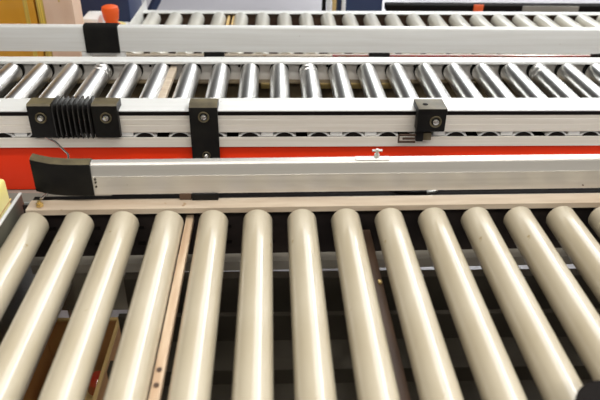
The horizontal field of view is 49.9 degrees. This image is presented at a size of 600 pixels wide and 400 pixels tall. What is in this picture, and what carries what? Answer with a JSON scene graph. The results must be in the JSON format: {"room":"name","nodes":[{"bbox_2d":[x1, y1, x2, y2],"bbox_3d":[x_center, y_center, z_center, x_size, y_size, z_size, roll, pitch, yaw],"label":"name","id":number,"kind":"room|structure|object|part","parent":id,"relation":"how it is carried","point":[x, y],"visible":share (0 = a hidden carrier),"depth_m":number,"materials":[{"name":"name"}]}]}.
{"room":"factory floor","nodes":[
{"label":"factory floor","id":0,"kind":"room"},
{"bbox_2d":[58,0,599,317],"bbox_3d":[-0.148,-0.818,4.170,18.000,0.100,20.000,0,31,-2],"label":"floor","id":1,"kind":"structure","parent":0,"point":[259,5],"depth_m":5.46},
{"bbox_2d":[0,179,11,218],"bbox_3d":[-0.548,0.343,1.308,0.054,0.837,0.096,0,31,-2],"label":"block","id":2,"kind":"object","parent":1,"relation":"on","point":[5,200],"visible":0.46,"depth_m":1.12,"materials":[{"name":"yellow plastic"}]},
{"bbox_2d":[0,193,35,343],"bbox_3d":[-0.487,0.458,1.122,0.031,0.834,0.455,0,31,-2],"label":"plate","id":3,"kind":"object","parent":1,"relation":"on","point":[15,210],"visible":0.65,"depth_m":1.06,"materials":[{"name":"white metal"}]},
{"bbox_2d":[0,0,45,203],"bbox_3d":[-0.918,-0.266,2.173,0.318,0.984,0.341,0,31,-2],"label":"carton","id":4,"kind":"object","parent":1,"relation":"on","point":[11,11],"visible":0.02,"depth_m":1.83,"materials":[{"name":"yellow cardboard"}]},
{"bbox_2d":[35,0,83,56],"bbox_3d":[-0.698,-0.205,2.066,0.101,0.994,0.082,0,31,-2],"label":"cardboard box","id":5,"kind":"object","parent":1,"relation":"on","point":[49,11],"visible":0.08,"depth_m":1.83,"materials":[{"name":"brown cardboard"}]},
{"bbox_2d":[23,317,120,399],"bbox_3d":[-0.396,0.550,1.193,0.145,0.604,0.305,0,31,-2],"label":"cardboard box","id":6,"kind":"object","parent":1,"relation":"on","point":[107,353],"visible":0.21,"depth_m":1.16,"materials":[{"name":"brown cardboard"}]},
{"bbox_2d":[84,391,92,399],"bbox_3d":[-0.404,0.588,1.224,0.085,0.498,0.200,0,31,-2],"label":"carton","id":7,"kind":"object","parent":6,"relation":"in","point":[88,396],"visible":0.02,"depth_m":1.14,"materials":[{"name":"brown cardboard"}]},
{"bbox_2d":[87,371,100,395],"bbox_3d":[-0.354,0.323,1.139,0.044,0.040,0.044,0,31,-2],"label":"parcel","id":8,"kind":"object","parent":7,"relation":"on","point":[95,376],"visible":0.35,"depth_m":1.12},
{"bbox_2d":[83,4,129,23],"bbox_3d":[-0.632,-0.272,2.321,0.160,0.850,0.100,0,31,-2],"label":"control box","id":9,"kind":"object","parent":1,"relation":"on","point":[109,13],"visible":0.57,"depth_m":2.09,"materials":[{"name":"white plastic"}]},
{"bbox_2d":[80,0,141,21],"bbox_3d":[-0.807,-0.498,2.728,0.300,0.815,0.260,0,31,-2],"label":"base cabinet","id":10,"kind":"object","parent":1,"relation":"on","point":[128,9],"visible":0.02,"depth_m":2.45,"materials":[{"name":"blue metal"}]},
{"bbox_2d":[147,0,160,9],"bbox_3d":[-0.520,-0.463,2.536,0.171,0.960,0.044,-7,32,-12],"label":"handrail","id":11,"kind":"object","parent":1,"relation":"on","point":[154,4],"visible":0.09,"depth_m":2.36,"materials":[{"name":"blue metal"}]},
{"bbox_2d":[0,188,599,399],"bbox_3d":[0.246,0.471,1.117,1.426,0.834,0.686,0,31,-2],"label":"conveyor","id":12,"kind":"object","parent":1,"relation":"on","point":[500,330],"visible":1,"depth_m":0.95,"materials":[{"name":"metal"}]},
{"bbox_2d":[40,137,68,199],"bbox_3d":[-0.467,-0.067,1.234,0.046,0.053,0.338,-9,32,-16],"label":"wire","id":13,"kind":"object","parent":12,"relation":"attached to","point":[60,146],"visible":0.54,"depth_m":1.33,"materials":[{"name":"silver metal"}]},
{"bbox_3d":[-0.385,0.155,1.172,0.140,0.105,0.015,0,31,-2],"label":"panel","id":14,"kind":"part","parent":12,"relation":"part of","materials":[{"name":"grey metal"}]},
{"bbox_3d":[0.228,0.052,1.148,1.395,0.122,0.032,-1,31,-3],"label":"frame","id":15,"kind":"part","parent":12,"relation":"part of","materials":[{"name":"metal"}]},
{"bbox_2d":[29,148,599,199],"bbox_3d":[0.251,-0.054,1.121,1.404,0.088,0.043,-1,31,-3],"label":"guard rail","id":16,"kind":"object","parent":12,"relation":"attached to","point":[197,178],"visible":1,"depth_m":1.09,"materials":[{"name":"metal"}]},
{"bbox_3d":[0.122,-0.071,1.092,0.058,0.002,0.013,-1,31,-3],"label":"slide plate","id":17,"kind":"part","parent":16,"relation":"part of","materials":[{"name":"white plastic"}]},
{"bbox_2d":[393,190,437,193],"bbox_3d":[0.144,-0.007,1.295,0.078,0.174,0.307,-13,34,-23],"label":"cable","id":18,"kind":"object","parent":12,"relation":"on","point":[426,191],"visible":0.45,"depth_m":1.14,"materials":[{"name":"black plastic"}]},
{"bbox_2d":[575,380,599,399],"bbox_3d":[0.532,0.239,0.676,0.493,0.049,0.096,0,31,-2],"label":"guard rail","id":19,"kind":"object","parent":12,"relation":"attached to","point":[591,390],"visible":1,"depth_m":0.68,"materials":[{"name":"black plastic"}]},
{"bbox_2d":[0,57,599,147],"bbox_3d":[0.060,0.081,1.748,2.250,0.852,0.380,0,31,-2],"label":"conveyor","id":20,"kind":"object","parent":1,"relation":"on","point":[264,101],"visible":0.92,"depth_m":1.46,"materials":[{"name":"white metal"}]},
{"bbox_2d":[26,96,121,138],"bbox_3d":[-0.474,-0.175,1.367,0.185,0.081,0.056,0,31,-2],"label":"joint","id":21,"kind":"object","parent":20,"relation":"attached to","point":[57,117],"visible":1,"depth_m":1.35,"materials":[{"name":"black plastic"}]},
{"bbox_2d":[35,113,46,123],"bbox_3d":[-0.540,-0.171,1.344,0.024,0.024,0.003,0,31,-2],"label":"bolt","id":22,"kind":"object","parent":21,"relation":"in","point":[36,119],"depth_m":1.34,"materials":[{"name":"silver metal"}]},
{"bbox_2d":[100,113,111,123],"bbox_3d":[-0.406,-0.171,1.348,0.024,0.024,0.003,0,31,-2],"label":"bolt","id":23,"kind":"object","parent":21,"relation":"in","point":[101,119],"depth_m":1.35,"materials":[{"name":"silver metal"}]},
{"bbox_3d":[0.071,-0.186,1.417,2.250,0.048,0.067,0,31,-2],"label":"frame","id":24,"kind":"part","parent":20,"relation":"part of","materials":[{"name":"silver metal"}]},
{"bbox_3d":[0.070,-0.144,1.441,2.250,0.024,0.069,0,31,-2],"label":"frame","id":25,"kind":"part","parent":20,"relation":"part of","materials":[{"name":"silver metal"}]},
{"bbox_3d":[0.060,-0.326,1.677,2.250,0.082,0.038,0,31,-2],"label":"frame","id":26,"kind":"part","parent":20,"relation":"part of","materials":[{"name":"white metal"}]},
{"bbox_3d":[0.070,-0.160,1.453,2.250,0.034,0.031,0,31,-2],"label":"plate","id":27,"kind":"part","parent":20,"relation":"part of","materials":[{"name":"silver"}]},
{"bbox_2d":[397,99,447,142],"bbox_3d":[0.260,-0.168,1.390,0.097,0.083,0.062,0,31,-2],"label":"block","id":28,"kind":"object","parent":20,"relation":"attached to","point":[431,114],"visible":1,"depth_m":1.37,"materials":[{"name":"black plastic"}]},
{"bbox_3d":[0.235,-0.133,1.392,0.048,0.020,0.004,0,31,-2],"label":"wire frame","id":29,"kind":"part","parent":28,"relation":"part of","materials":[{"name":"silver metal"}]},
{"bbox_2d":[429,116,441,127],"bbox_3d":[0.286,-0.165,1.361,0.026,0.026,0.003,0,31,-2],"label":"bolt","id":30,"kind":"object","parent":28,"relation":"in","point":[439,118],"depth_m":1.36,"materials":[{"name":"silver metal"}]},
{"bbox_2d":[0,146,599,202],"bbox_3d":[0.067,0.198,1.639,2.250,0.764,0.067,0,31,-2],"label":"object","id":31,"kind":"structure","parent":1,"relation":"on","point":[15,168],"depth_m":1.43,"materials":[{"name":"red paint"}]},
{"bbox_2d":[189,98,219,158],"bbox_3d":[-0.205,-0.109,1.419,0.060,0.228,0.050,0,31,-2],"label":"bracket","id":32,"kind":"object","parent":31,"relation":"attached to","point":[203,112],"visible":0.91,"depth_m":1.37,"materials":[{"name":"black plastic"}]},
{"bbox_2d":[198,112,208,122],"bbox_3d":[-0.203,-0.174,1.357,0.024,0.024,0.003,0,31,-2],"label":"bolt","id":33,"kind":"object","parent":32,"relation":"in","point":[199,119],"depth_m":1.36,"materials":[{"name":"silver metal"}]},
{"bbox_2d":[92,0,599,56],"bbox_3d":[0.345,-0.215,2.279,1.945,0.822,0.555,0,31,-2],"label":"conveyor","id":34,"kind":"object","parent":1,"relation":"on","point":[143,16],"visible":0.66,"depth_m":2.19,"materials":[{"name":"white metal"}]},
{"bbox_3d":[-0.535,-0.517,2.078,0.004,0.122,0.530,0,31,-2],"label":"frame","id":35,"kind":"part","parent":34,"relation":"part of","materials":[{"name":"white metal"}]},
{"bbox_2d":[0,23,599,56],"bbox_3d":[0.086,-0.440,1.795,2.400,0.094,0.034,0,31,-2],"label":"guard rail","id":36,"kind":"object","parent":34,"relation":"attached to","point":[93,39],"visible":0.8,"depth_m":1.78,"materials":[{"name":"white metal"}]},
{"bbox_3d":[-0.851,-0.445,1.763,0.525,0.069,0.026,0,31,-2],"label":"rail","id":37,"kind":"part","parent":36,"relation":"part of","materials":[{"name":"white metal"}]},
{"bbox_2d":[144,52,496,53],"bbox_3d":[0.394,-0.453,2.111,1.855,0.003,0.458,0,31,-2],"label":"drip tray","id":38,"kind":"object","parent":34,"relation":"on","point":[144,52],"depth_m":2.16,"materials":[{"name":"silver metal"}]},
{"bbox_3d":[0.358,-0.372,1.880,1.945,0.102,0.018,0,31,-2],"label":"frame","id":39,"kind":"part","parent":34,"relation":"part of","materials":[{"name":"silver metal"}]},
{"bbox_3d":[0.387,-0.614,2.286,1.855,0.100,0.035,0,31,-2],"label":"frame","id":40,"kind":"part","parent":34,"relation":"part of","materials":[{"name":"white metal"}]},
{"bbox_2d":[322,0,382,10],"bbox_3d":[0.203,-0.594,2.812,0.245,0.920,0.220,0,31,-2],"label":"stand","id":41,"kind":"object","parent":1,"relation":"on","point":[337,5],"visible":0.02,"depth_m":2.59,"materials":[{"name":"blue metal"}]},
{"bbox_3d":[0.092,-0.542,2.723,0.016,0.920,0.020,0,31,-2],"label":"post","id":42,"kind":"part","parent":41,"relation":"part of","materials":[{"name":"black metal"}]},
{"bbox_3d":[0.112,-0.542,2.724,0.016,0.920,0.020,0,31,-2],"label":"post","id":43,"kind":"part","parent":41,"relation":"part of","materials":[{"name":"white plastic"}]},
{"bbox_3d":[0.133,-0.542,2.724,0.016,0.920,0.020,0,31,-2],"label":"post","id":44,"kind":"part","parent":41,"relation":"part of","materials":[{"name":"brown cardboard"}]},
{"bbox_3d":[0.171,-0.542,2.726,0.016,0.920,0.020,0,31,-2],"label":"post","id":45,"kind":"part","parent":41,"relation":"part of","materials":[{"name":"white plastic"}]},
{"bbox_2d":[384,2,599,11],"bbox_3d":[0.921,-0.478,2.806,1.162,0.746,0.056,0,31,-2],"label":"rail","id":46,"kind":"object","parent":1,"relation":"on","point":[389,6],"visible":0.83,"depth_m":2.60,"materials":[{"name":"black metal"}]},
{"bbox_3d":[1.012,-0.772,2.606,0.230,0.023,0.004,0,31,-2],"label":"plate","id":47,"kind":"part","parent":46,"relation":"part of","materials":[{"name":"metal"}]}
]}

